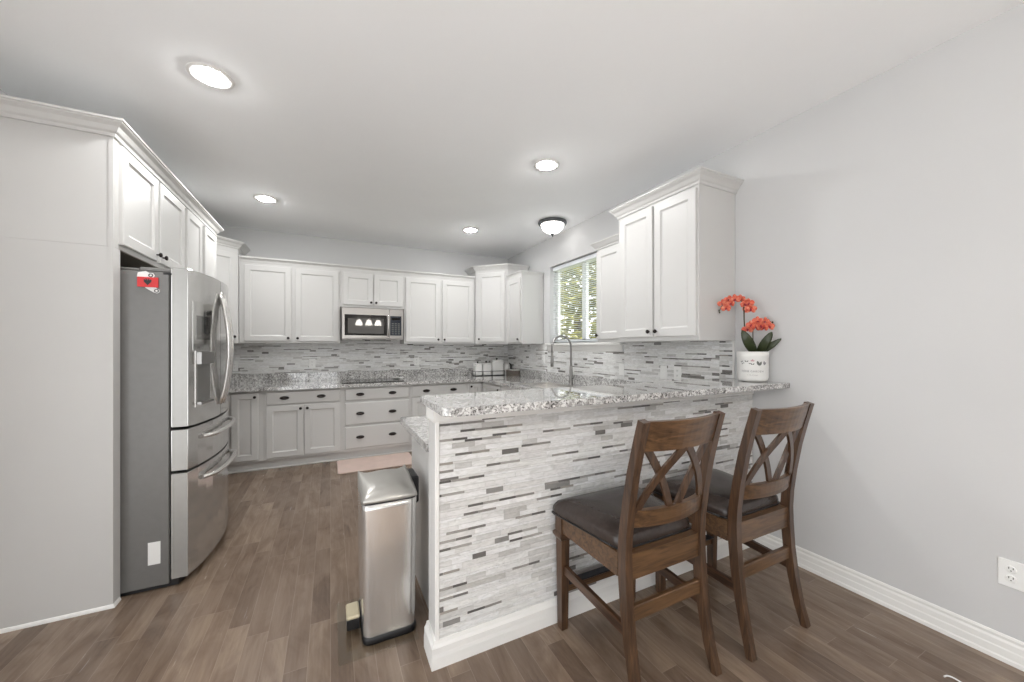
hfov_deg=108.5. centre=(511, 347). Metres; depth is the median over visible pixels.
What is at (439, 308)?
upper cabinet
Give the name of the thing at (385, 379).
cooktop
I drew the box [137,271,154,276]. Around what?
magnet
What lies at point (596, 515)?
seat cushion
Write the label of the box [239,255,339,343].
upper cabinet
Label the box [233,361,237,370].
wall outlet
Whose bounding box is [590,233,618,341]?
upper cabinet
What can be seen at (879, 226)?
wall
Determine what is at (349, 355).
tile backsplash
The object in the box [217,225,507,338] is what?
wall
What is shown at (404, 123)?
ceiling
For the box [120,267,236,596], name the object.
refrigerator
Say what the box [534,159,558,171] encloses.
recessed light
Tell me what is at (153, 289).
magnet
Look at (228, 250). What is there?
upper cabinet
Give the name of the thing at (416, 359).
wall outlet
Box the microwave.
[341,307,402,339]
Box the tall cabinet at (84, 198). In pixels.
[0,94,192,633]
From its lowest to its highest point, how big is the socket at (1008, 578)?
0.029 m
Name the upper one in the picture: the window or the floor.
the window
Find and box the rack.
[472,371,492,375]
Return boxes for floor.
[0,452,1023,681]
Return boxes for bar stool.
[552,410,724,681]
[653,401,813,661]
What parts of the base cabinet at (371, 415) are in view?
shoe moulding, drawer, drawer, drawer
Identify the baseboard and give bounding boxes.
[755,534,1023,671]
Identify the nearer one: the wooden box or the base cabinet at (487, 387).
the base cabinet at (487, 387)
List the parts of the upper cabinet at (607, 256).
crown moulding, door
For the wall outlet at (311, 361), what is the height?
0.116 m
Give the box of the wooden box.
[506,369,519,375]
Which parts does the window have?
sill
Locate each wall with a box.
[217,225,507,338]
[508,3,1023,641]
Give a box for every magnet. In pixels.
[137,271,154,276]
[137,276,157,287]
[145,287,159,292]
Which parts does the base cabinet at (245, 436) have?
door, shoe moulding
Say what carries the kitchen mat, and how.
on the floor
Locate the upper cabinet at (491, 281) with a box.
[465,263,528,343]
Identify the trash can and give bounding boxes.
[346,464,418,645]
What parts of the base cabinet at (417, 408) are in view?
door, drawer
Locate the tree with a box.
[561,260,595,338]
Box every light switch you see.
[619,363,623,374]
[660,365,666,378]
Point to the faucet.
(571, 377)
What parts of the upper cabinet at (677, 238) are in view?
door, door, crown moulding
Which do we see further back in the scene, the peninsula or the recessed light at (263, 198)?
the recessed light at (263, 198)
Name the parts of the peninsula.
corner trim, moulding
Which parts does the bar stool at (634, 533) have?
leg, foot plate, foot rail, seat frame, leg, leg, rail, crest rail, leg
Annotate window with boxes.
[545,259,623,351]
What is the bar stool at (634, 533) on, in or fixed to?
on the floor
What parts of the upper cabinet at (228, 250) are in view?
door, crown moulding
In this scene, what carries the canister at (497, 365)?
in the rack
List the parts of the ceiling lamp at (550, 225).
lamp shade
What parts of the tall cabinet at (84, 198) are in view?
panel, crown moulding, door, panel, door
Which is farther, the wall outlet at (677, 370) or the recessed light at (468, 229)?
the recessed light at (468, 229)
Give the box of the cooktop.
[340,378,402,383]
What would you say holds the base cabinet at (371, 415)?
on the floor
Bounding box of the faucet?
[550,335,574,384]
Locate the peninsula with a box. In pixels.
[424,391,753,671]
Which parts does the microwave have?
control panel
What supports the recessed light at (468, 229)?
in the ceiling
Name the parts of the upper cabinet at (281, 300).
door, crown moulding, door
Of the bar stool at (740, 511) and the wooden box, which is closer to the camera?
the bar stool at (740, 511)
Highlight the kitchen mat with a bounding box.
[337,452,411,473]
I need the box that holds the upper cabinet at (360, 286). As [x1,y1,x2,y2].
[340,264,403,309]
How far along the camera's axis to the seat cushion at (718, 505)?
1.81 m
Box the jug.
[503,362,510,374]
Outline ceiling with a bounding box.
[0,0,1023,258]
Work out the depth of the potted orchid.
2.36 m
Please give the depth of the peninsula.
1.71 m
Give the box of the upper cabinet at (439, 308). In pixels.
[400,270,474,343]
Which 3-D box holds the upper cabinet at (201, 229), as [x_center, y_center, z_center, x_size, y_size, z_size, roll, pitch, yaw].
[-2.943,0.090,3.070,0.690,2.490,0.905,0,0,-26]
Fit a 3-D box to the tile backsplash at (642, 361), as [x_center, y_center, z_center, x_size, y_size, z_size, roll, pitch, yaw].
[0.755,0.138,4.283,0.009,0.370,3.718,0,0,-26]
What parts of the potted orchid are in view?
flower, flower, flower, flower, stem, flower, flower, flower, flower, flower, pot, flower, flower, flower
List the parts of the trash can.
pedal arm, lid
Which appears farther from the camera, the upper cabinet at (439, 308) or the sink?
the upper cabinet at (439, 308)
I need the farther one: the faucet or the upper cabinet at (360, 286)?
the upper cabinet at (360, 286)
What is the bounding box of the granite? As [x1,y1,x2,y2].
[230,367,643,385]
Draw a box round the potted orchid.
[717,294,780,381]
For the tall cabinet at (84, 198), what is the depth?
1.82 m
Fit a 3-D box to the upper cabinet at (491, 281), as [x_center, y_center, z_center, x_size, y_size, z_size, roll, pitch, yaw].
[-0.235,-0.608,5.463,0.734,1.125,0.729,0,0,-26]
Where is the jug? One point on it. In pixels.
(506, 365)
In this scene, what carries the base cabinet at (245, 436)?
on the floor
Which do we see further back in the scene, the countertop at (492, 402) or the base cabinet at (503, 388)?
the base cabinet at (503, 388)
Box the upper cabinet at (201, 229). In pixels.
[184,196,223,278]
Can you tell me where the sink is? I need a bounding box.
[517,382,576,387]
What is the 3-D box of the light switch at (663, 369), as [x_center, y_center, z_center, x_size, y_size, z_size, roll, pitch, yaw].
[1.299,0.217,3.163,0.010,0.116,0.072,0,0,-26]
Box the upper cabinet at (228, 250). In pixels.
[216,235,249,342]
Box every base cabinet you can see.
[228,391,263,473]
[263,388,341,469]
[342,385,409,459]
[410,382,467,451]
[412,437,428,608]
[468,381,482,392]
[483,382,500,391]
[501,386,517,390]
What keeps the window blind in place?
attached to the window
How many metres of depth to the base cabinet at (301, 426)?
4.14 m
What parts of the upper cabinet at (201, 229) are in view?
door, crown moulding, door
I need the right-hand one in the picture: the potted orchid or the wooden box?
the potted orchid
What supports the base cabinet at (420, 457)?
on the floor
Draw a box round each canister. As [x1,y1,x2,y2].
[473,361,481,375]
[482,361,491,374]
[490,358,503,374]
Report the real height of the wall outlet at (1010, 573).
0.116 m
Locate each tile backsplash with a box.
[232,339,507,373]
[508,341,734,382]
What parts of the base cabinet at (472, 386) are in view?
door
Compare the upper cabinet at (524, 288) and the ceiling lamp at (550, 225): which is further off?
the upper cabinet at (524, 288)
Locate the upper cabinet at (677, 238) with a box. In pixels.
[609,166,743,341]
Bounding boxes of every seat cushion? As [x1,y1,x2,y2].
[553,485,689,546]
[653,469,778,516]
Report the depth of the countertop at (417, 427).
4.28 m
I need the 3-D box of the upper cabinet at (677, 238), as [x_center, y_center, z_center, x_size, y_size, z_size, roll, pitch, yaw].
[1.216,-0.603,2.852,0.440,1.115,0.877,0,0,-26]
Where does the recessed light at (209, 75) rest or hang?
in the ceiling
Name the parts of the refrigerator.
trim, door, drawer, drawer, dispenser panel, handle, handle, door, handle, handle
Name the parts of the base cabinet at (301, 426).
door, shoe moulding, drawer, door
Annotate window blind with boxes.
[553,253,597,341]
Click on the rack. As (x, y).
(473, 371)
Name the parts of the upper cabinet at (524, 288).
door, crown moulding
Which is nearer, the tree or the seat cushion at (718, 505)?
the seat cushion at (718, 505)
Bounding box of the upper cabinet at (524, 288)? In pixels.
[506,270,543,343]
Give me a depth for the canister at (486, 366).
5.57 m
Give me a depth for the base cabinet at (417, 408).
4.75 m
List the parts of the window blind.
ladder cord, rail, ladder cord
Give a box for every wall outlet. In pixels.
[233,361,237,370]
[309,359,314,367]
[414,357,418,364]
[674,366,680,380]
[998,556,1023,591]
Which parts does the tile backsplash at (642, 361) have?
edge trim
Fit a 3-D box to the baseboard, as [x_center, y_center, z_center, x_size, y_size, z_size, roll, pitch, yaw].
[2.544,1.278,0.642,0.016,0.113,4.104,0,0,-26]
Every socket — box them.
[1005,565,1016,573]
[1005,575,1016,582]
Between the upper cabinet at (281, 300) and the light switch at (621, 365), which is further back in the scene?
the upper cabinet at (281, 300)
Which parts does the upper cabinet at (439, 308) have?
door, crown moulding, door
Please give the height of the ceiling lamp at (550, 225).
0.174 m
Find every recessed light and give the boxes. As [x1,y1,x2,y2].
[186,62,234,89]
[253,194,277,202]
[462,227,478,232]
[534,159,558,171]
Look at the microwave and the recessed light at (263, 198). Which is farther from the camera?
the microwave
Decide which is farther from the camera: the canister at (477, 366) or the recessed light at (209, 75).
the canister at (477, 366)
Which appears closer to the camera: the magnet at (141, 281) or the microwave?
the magnet at (141, 281)
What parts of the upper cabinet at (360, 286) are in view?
door, crown moulding, door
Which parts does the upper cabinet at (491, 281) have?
door, crown moulding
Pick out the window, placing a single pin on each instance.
(590, 345)
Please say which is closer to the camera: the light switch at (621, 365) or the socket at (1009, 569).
the socket at (1009, 569)
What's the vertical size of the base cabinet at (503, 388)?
0.865 m
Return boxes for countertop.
[228,375,582,451]
[420,378,789,416]
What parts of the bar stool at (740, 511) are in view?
leg, foot plate, leg, seat frame, leg, rail, crest rail, leg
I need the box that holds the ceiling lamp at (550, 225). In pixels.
[538,217,566,236]

